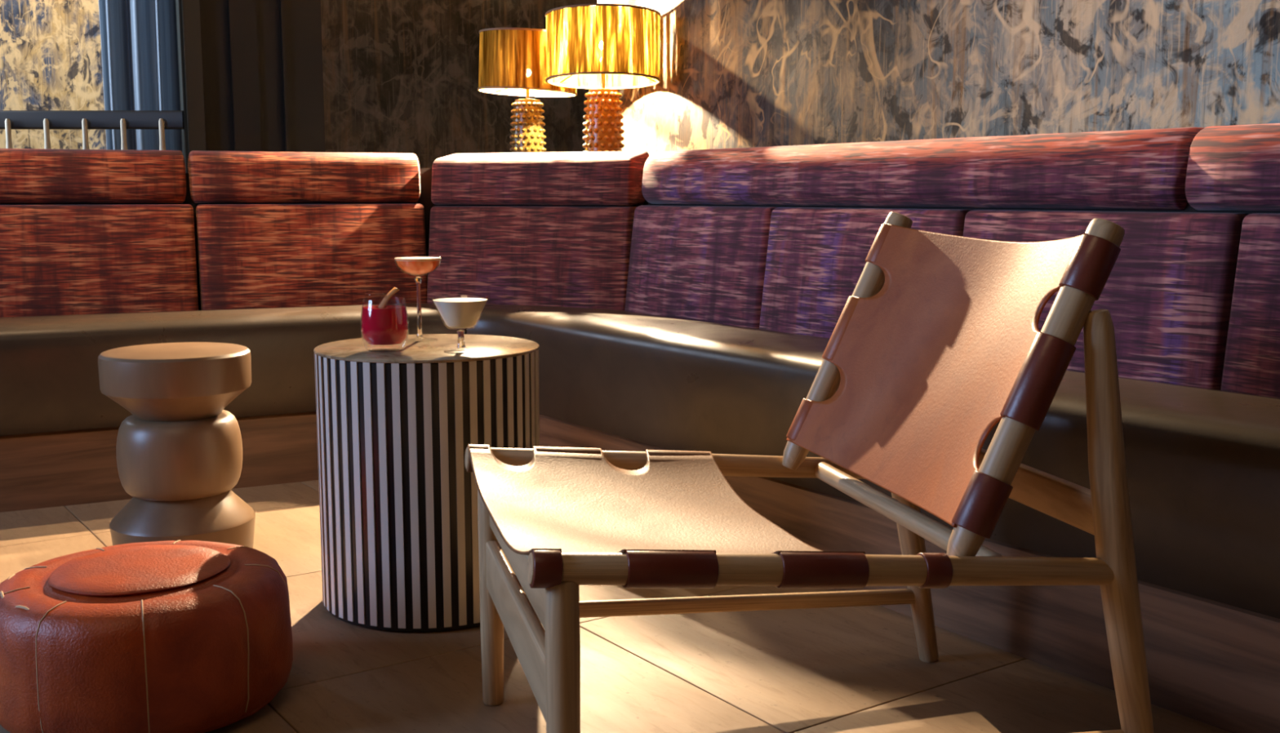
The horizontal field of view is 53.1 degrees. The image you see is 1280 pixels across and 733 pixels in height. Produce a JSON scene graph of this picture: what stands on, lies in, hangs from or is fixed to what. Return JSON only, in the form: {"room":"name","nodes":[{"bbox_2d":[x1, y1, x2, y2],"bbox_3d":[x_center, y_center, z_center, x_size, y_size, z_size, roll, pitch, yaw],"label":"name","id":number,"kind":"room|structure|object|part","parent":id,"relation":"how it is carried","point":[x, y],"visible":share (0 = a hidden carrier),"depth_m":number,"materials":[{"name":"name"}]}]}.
{"room":"cocktail lounge","nodes":[
{"label":"cocktail lounge","id":0,"kind":"room"},
{"bbox_2d":[0,0,106,149],"bbox_3d":[-1.550,-1.423,6.427,4.500,2.700,0.120,0,8,0],"label":"wall","id":1,"kind":"structure","parent":0,"point":[51,55],"depth_m":6.36,"materials":[{"name":"beige paper"}]},
{"bbox_2d":[199,0,325,152],"bbox_3d":[-1.536,-1.252,5.161,0.460,2.700,0.300,-3,8,-21],"label":"wall pillar","id":2,"kind":"structure","parent":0,"point":[303,24],"depth_m":5.05,"materials":[{"name":"black paint"}]},
{"bbox_2d":[175,0,205,173],"bbox_3d":[-1.777,-1.236,5.046,0.074,2.700,0.360,-3,8,-21],"label":"trim","id":3,"kind":"structure","parent":2,"relation":"attached to","point":[188,11],"depth_m":4.90,"materials":[{"name":"grey paint"}]},
{"bbox_2d":[228,0,288,151],"bbox_3d":[-1.493,-1.231,5.005,0.206,2.700,0.030,-3,8,-21],"label":"trim","id":4,"kind":"structure","parent":2,"relation":"attached to","point":[242,13],"depth_m":5.00,"materials":[{"name":"black paint"}]},
{"bbox_2d":[320,0,597,168],"bbox_3d":[-0.519,-1.292,5.462,1.656,2.700,0.120,-3,8,-21],"label":"wall","id":5,"kind":"structure","parent":0,"point":[400,76],"depth_m":5.26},
{"bbox_2d":[0,480,1231,732],"bbox_3d":[0.200,0.547,2.116,9.200,0.050,9.448,0,8,0],"label":"floor","id":6,"kind":"structure","parent":0,"point":[844,669],"depth_m":2.15,"materials":[{"name":"beige wood"}]},
{"bbox_2d":[0,111,184,150],"bbox_3d":[-2.630,-0.449,5.000,1.740,1.082,0.075,0,8,0],"label":"railing","id":7,"kind":"object","parent":6,"relation":"on","point":[46,121],"visible":0.42,"depth_m":4.92,"materials":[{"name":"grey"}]},
{"bbox_3d":[-2.630,-0.952,4.947,1.740,0.070,0.045,0,8,0],"label":"handrail","id":8,"kind":"part","parent":7,"relation":"part of","materials":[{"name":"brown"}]},
{"bbox_2d":[0,539,293,732],"bbox_3d":[-0.783,0.420,2.024,0.453,0.218,0.455,0,8,0],"label":"pouf","id":9,"kind":"object","parent":6,"relation":"on","point":[180,636],"visible":1,"depth_m":1.86,"materials":[{"name":"orange leather"}]},
{"bbox_2d":[97,342,255,547],"bbox_3d":[-1.020,0.191,2.841,0.316,0.460,0.316,0,8,0],"label":"stool","id":10,"kind":"object","parent":6,"relation":"on","point":[179,453],"visible":0.94,"depth_m":2.73,"materials":[{"name":"brown wood"}]},
{"bbox_2d":[313,333,539,631],"bbox_3d":[-0.412,0.209,2.521,0.431,0.503,0.431,0,8,0],"label":"side table","id":11,"kind":"object","parent":6,"relation":"on","point":[398,497],"visible":0.81,"depth_m":2.33,"materials":[{"name":"multicoloured wood"}]},
{"bbox_2d":[360,298,408,351],"bbox_3d":[-0.480,-0.079,2.406,0.091,0.098,0.091,0,8,0],"label":"tumbler","id":12,"kind":"object","parent":11,"relation":"on","point":[388,325],"visible":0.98,"depth_m":2.37,"materials":[{"name":"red glass"}]},
{"bbox_2d":[377,287,399,307],"bbox_3d":[-0.473,-0.126,2.404,0.043,0.045,0.017,-2,8,-11],"label":"peel","id":13,"kind":"object","parent":12,"relation":"in","point":[394,290],"visible":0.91,"depth_m":2.40,"materials":[{"name":"orange food"}]},
{"bbox_2d":[394,255,442,338],"bbox_3d":[-0.443,-0.135,2.565,0.097,0.168,0.097,0,8,0],"label":"coupe glass","id":14,"kind":"object","parent":11,"relation":"on","point":[413,265],"visible":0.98,"depth_m":2.54,"materials":[{"name":"pink"}]},
{"bbox_3d":[-0.443,-0.120,2.567,0.018,0.121,0.018,0,8,0],"label":"stem","id":15,"kind":"part","parent":14,"relation":"part of","materials":[{"name":"clear glass"}]},
{"bbox_2d":[431,297,487,350],"bbox_3d":[-0.334,-0.078,2.386,0.109,0.102,0.109,0,8,0],"label":"cocktail glass","id":16,"kind":"object","parent":11,"relation":"on","point":[456,313],"visible":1,"depth_m":2.36,"materials":[{"name":"white"}]},
{"bbox_2d":[431,298,477,329],"bbox_3d":[-0.334,-0.099,2.383,0.109,0.060,0.109,0,8,0],"label":"bowl","id":17,"kind":"object","parent":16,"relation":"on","point":[455,313],"depth_m":2.35,"materials":[{"name":"white glass"}]},
{"bbox_3d":[-0.334,-0.052,2.389,0.016,0.034,0.016,0,8,0],"label":"stem","id":18,"kind":"part","parent":16,"relation":"part of","materials":[{"name":"clear glass"}]},
{"bbox_2d":[0,123,1279,732],"bbox_3d":[-0.023,-0.060,2.953,4.763,0.928,1.898,3,8,24],"label":"banquette","id":19,"kind":"object","parent":6,"relation":"on","point":[703,316],"visible":0.83,"depth_m":3.17,"materials":[{"name":"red fabric"}]},
{"bbox_3d":[-1.608,-0.279,3.679,0.627,0.369,0.168,-3,8,-21],"label":"panel","id":20,"kind":"part","parent":19,"relation":"part of","materials":[{"name":"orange fabric"}]},
{"bbox_2d":[0,303,496,435],"bbox_3d":[-1.306,-0.015,3.570,2.081,0.278,0.542,-4,9,-25],"label":"seat cushion","id":21,"kind":"object","parent":19,"relation":"on","point":[50,353],"depth_m":3.40,"materials":[{"name":"brown leather"}]},
{"bbox_3d":[-0.995,-0.311,3.918,0.673,0.369,0.168,-3,8,-21],"label":"panel","id":22,"kind":"part","parent":19,"relation":"part of","materials":[{"name":"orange fabric"}]},
{"bbox_3d":[-0.331,-0.309,3.923,0.672,0.362,0.167,3,8,20],"label":"panel","id":23,"kind":"part","parent":19,"relation":"part of","materials":[{"name":"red fabric"}]},
{"bbox_3d":[0.052,-0.059,3.017,4.734,0.810,1.538,4,9,27],"label":"frame","id":24,"kind":"part","parent":19,"relation":"part of","materials":[{"name":"black"}]},
{"bbox_3d":[0.181,-0.260,3.545,0.167,0.366,0.603,-5,9,-34],"label":"panel","id":25,"kind":"part","parent":19,"relation":"part of","materials":[{"name":"fabric"}]},
{"bbox_3d":[0.536,-0.191,3.040,0.167,0.366,0.624,-5,9,-34],"label":"panel","id":26,"kind":"part","parent":19,"relation":"part of","materials":[{"name":"fabric"}]},
{"bbox_2d":[466,304,1279,618],"bbox_3d":[0.492,0.100,2.722,0.490,0.278,2.929,-6,9,-36],"label":"seat cushion","id":27,"kind":"object","parent":19,"relation":"on","point":[1202,446],"depth_m":2.27,"materials":[{"name":"brown leather"}]},
{"bbox_3d":[0.893,-0.123,2.530,0.167,0.366,0.613,-5,9,-34],"label":"panel","id":28,"kind":"part","parent":19,"relation":"part of","materials":[{"name":"fabric"}]},
{"bbox_3d":[1.250,-0.054,2.021,0.167,0.366,0.622,-5,9,-34],"label":"panel","id":29,"kind":"part","parent":19,"relation":"part of","materials":[{"name":"fabric"}]},
{"bbox_2d":[464,212,1154,732],"bbox_3d":[0.198,0.179,1.779,0.810,0.773,0.648,-2,8,-14],"label":"lounge chair","id":30,"kind":"object","parent":6,"relation":"on","point":[938,341],"visible":1,"depth_m":1.72,"materials":[{"name":"beige leather"}]},
{"bbox_3d":[-0.233,0.343,2.005,0.039,0.384,0.039,-2,8,-14],"label":"leg","id":31,"kind":"part","parent":30,"relation":"part of","materials":[{"name":"brown wood"}]},
{"bbox_3d":[-0.155,0.257,1.700,0.016,0.058,0.603,-2,8,-14],"label":"rail","id":32,"kind":"part","parent":30,"relation":"part of","materials":[{"name":"brown wood"}]},
{"bbox_3d":[-0.085,0.421,1.426,0.039,0.384,0.039,-2,8,-14],"label":"leg","id":33,"kind":"part","parent":30,"relation":"part of","materials":[{"name":"brown wood"}]},
{"bbox_3d":[0.083,0.157,2.061,0.726,0.090,0.037,-2,8,-14],"label":"rail","id":34,"kind":"part","parent":30,"relation":"part of","materials":[{"name":"brown wood"}]},
{"bbox_3d":[0.231,0.235,1.481,0.726,0.090,0.037,-2,8,-14],"label":"rail","id":35,"kind":"part","parent":30,"relation":"part of","materials":[{"name":"brown wood"}]},
{"bbox_3d":[0.336,-0.041,2.077,0.215,0.417,0.043,-2,8,-14],"label":"post","id":36,"kind":"part","parent":30,"relation":"part of","materials":[{"name":"brown wood"}]},
{"bbox_3d":[0.369,0.208,1.827,0.029,0.029,0.603,-2,8,-14],"label":"rail","id":37,"kind":"part","parent":30,"relation":"part of","materials":[{"name":"brown wood"}]},
{"bbox_3d":[0.451,0.182,2.157,0.136,0.666,0.046,-2,8,-14],"label":"leg","id":38,"kind":"part","parent":30,"relation":"part of","materials":[{"name":"brown wood"}]},
{"bbox_3d":[0.474,0.032,1.536,0.215,0.417,0.043,-2,8,-14],"label":"post","id":39,"kind":"part","parent":30,"relation":"part of","materials":[{"name":"brown wood"}]},
{"bbox_3d":[0.599,0.260,1.579,0.136,0.666,0.046,-2,8,-14],"label":"leg","id":40,"kind":"part","parent":30,"relation":"part of","materials":[{"name":"brown wood"}]},
{"bbox_2d":[597,0,1279,156],"bbox_3d":[2.240,-0.715,1.187,0.121,2.700,8.200,-5,9,-34],"label":"wall","id":41,"kind":"structure","parent":0,"point":[735,73],"depth_m":3.22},
{"bbox_2d":[417,168,648,279],"bbox_3d":[0.155,-0.108,3.491,1.865,0.880,4.298,-3,8,-20],"label":"trim","id":42,"kind":"structure","parent":41,"relation":"attached to","point":[424,199],"depth_m":4.07,"materials":[{"name":"black paint"}]},
{"bbox_2d":[477,27,577,152],"bbox_3d":[-0.384,-0.913,4.418,0.352,0.468,0.344,0,8,0],"label":"table lamp","id":43,"kind":"object","parent":42,"relation":"on","point":[513,61],"visible":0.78,"depth_m":4.27,"materials":[{"name":"gold metal"}]},
{"bbox_3d":[-0.388,-0.959,4.411,0.012,0.080,0.012,0,8,0],"label":"stem","id":44,"kind":"part","parent":43,"relation":"part of","materials":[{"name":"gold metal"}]},
{"bbox_3d":[-0.383,-1.040,4.401,0.347,0.206,0.338,0,8,0],"label":"lamp shade","id":45,"kind":"part","parent":43,"relation":"part of","materials":[{"name":"gold metal"}]},
{"bbox_2d":[545,3,660,151],"bbox_3d":[-0.118,-0.888,4.123,0.369,0.496,0.379,0,8,0],"label":"table lamp","id":46,"kind":"object","parent":42,"relation":"on","point":[603,48],"visible":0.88,"depth_m":3.98,"materials":[{"name":"gold ceramic"}]},
{"bbox_3d":[-0.164,-0.868,4.090,0.012,0.017,0.016,-5,9,-33],"label":"knob","id":47,"kind":"part","parent":46,"relation":"part of","materials":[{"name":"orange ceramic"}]},
{"bbox_3d":[-0.149,-0.866,4.075,0.016,0.017,0.012,5,9,33],"label":"knob","id":48,"kind":"part","parent":46,"relation":"part of","materials":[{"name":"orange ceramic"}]},
{"bbox_3d":[-0.142,-0.752,4.079,0.016,0.017,0.012,3,8,22],"label":"knob","id":49,"kind":"part","parent":46,"relation":"part of","materials":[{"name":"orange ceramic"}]},
{"bbox_3d":[-0.130,-0.729,4.078,0.016,0.017,0.012,2,8,11],"label":"knob","id":50,"kind":"part","parent":46,"relation":"part of","materials":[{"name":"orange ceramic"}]},
{"bbox_3d":[-0.129,-0.865,4.067,0.016,0.017,0.012,2,8,11],"label":"knob","id":51,"kind":"part","parent":46,"relation":"part of","materials":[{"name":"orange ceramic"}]},
{"bbox_3d":[-0.118,-0.929,4.113,0.012,0.080,0.012,0,8,0],"label":"stem","id":52,"kind":"part","parent":46,"relation":"part of","materials":[{"name":"gold metal"}]},
{"bbox_3d":[-0.117,-1.020,4.106,0.364,0.223,0.373,0,8,0],"label":"lamp shade","id":53,"kind":"part","parent":46,"relation":"part of","materials":[{"name":"gold"}]},
{"bbox_3d":[-0.118,-0.842,4.067,0.016,0.017,0.012,0,8,0],"label":"knob","id":54,"kind":"part","parent":46,"relation":"part of","materials":[{"name":"orange ceramic"}]},
{"bbox_3d":[-0.118,-0.796,4.071,0.016,0.017,0.012,0,8,0],"label":"knob","id":55,"kind":"part","parent":46,"relation":"part of","materials":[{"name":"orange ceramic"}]},
{"bbox_3d":[-0.118,-0.751,4.074,0.016,0.017,0.012,0,8,0],"label":"knob","id":56,"kind":"part","parent":46,"relation":"part of","materials":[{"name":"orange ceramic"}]},
{"bbox_3d":[-0.107,-0.865,4.067,0.016,0.017,0.012,-2,8,-11],"label":"knob","id":57,"kind":"part","parent":46,"relation":"part of","materials":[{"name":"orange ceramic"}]},
{"bbox_3d":[-0.107,-0.819,4.070,0.016,0.017,0.012,-2,8,-11],"label":"knob","id":58,"kind":"part","parent":46,"relation":"part of","materials":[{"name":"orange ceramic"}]},
{"bbox_3d":[-0.106,-0.774,4.073,0.016,0.017,0.012,-2,8,-11],"label":"knob","id":59,"kind":"part","parent":46,"relation":"part of","materials":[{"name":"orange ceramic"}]},
{"bbox_3d":[-0.106,-0.729,4.078,0.016,0.017,0.012,-2,8,-11],"label":"knob","id":60,"kind":"part","parent":46,"relation":"part of","materials":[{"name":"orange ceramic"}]},
{"bbox_3d":[-0.096,-0.843,4.072,0.016,0.017,0.012,-3,8,-22],"label":"knob","id":61,"kind":"part","parent":46,"relation":"part of","materials":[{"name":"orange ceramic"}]},
{"bbox_3d":[-0.094,-0.752,4.079,0.016,0.017,0.012,-3,8,-22],"label":"knob","id":62,"kind":"part","parent":46,"relation":"part of","materials":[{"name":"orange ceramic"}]},
{"bbox_3d":[-0.087,-0.866,4.075,0.016,0.017,0.012,-5,9,-33],"label":"knob","id":63,"kind":"part","parent":46,"relation":"part of","materials":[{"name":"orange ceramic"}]},
{"bbox_3d":[0.200,-2.210,1.720,9.200,0.120,9.400,0,8,0],"label":"ceiling","id":64,"kind":"structure","parent":0,"visible":0},
{"bbox_2d":[98,0,182,153],"bbox_3d":[-2.026,-1.288,5.428,0.535,2.660,0.123,0,8,0],"label":"curtain","id":65,"kind":"object","parent":64,"relation":"hanging from","point":[139,37],"visible":0.27,"depth_m":5.43,"materials":[{"name":"blue fabric"}]}
]}

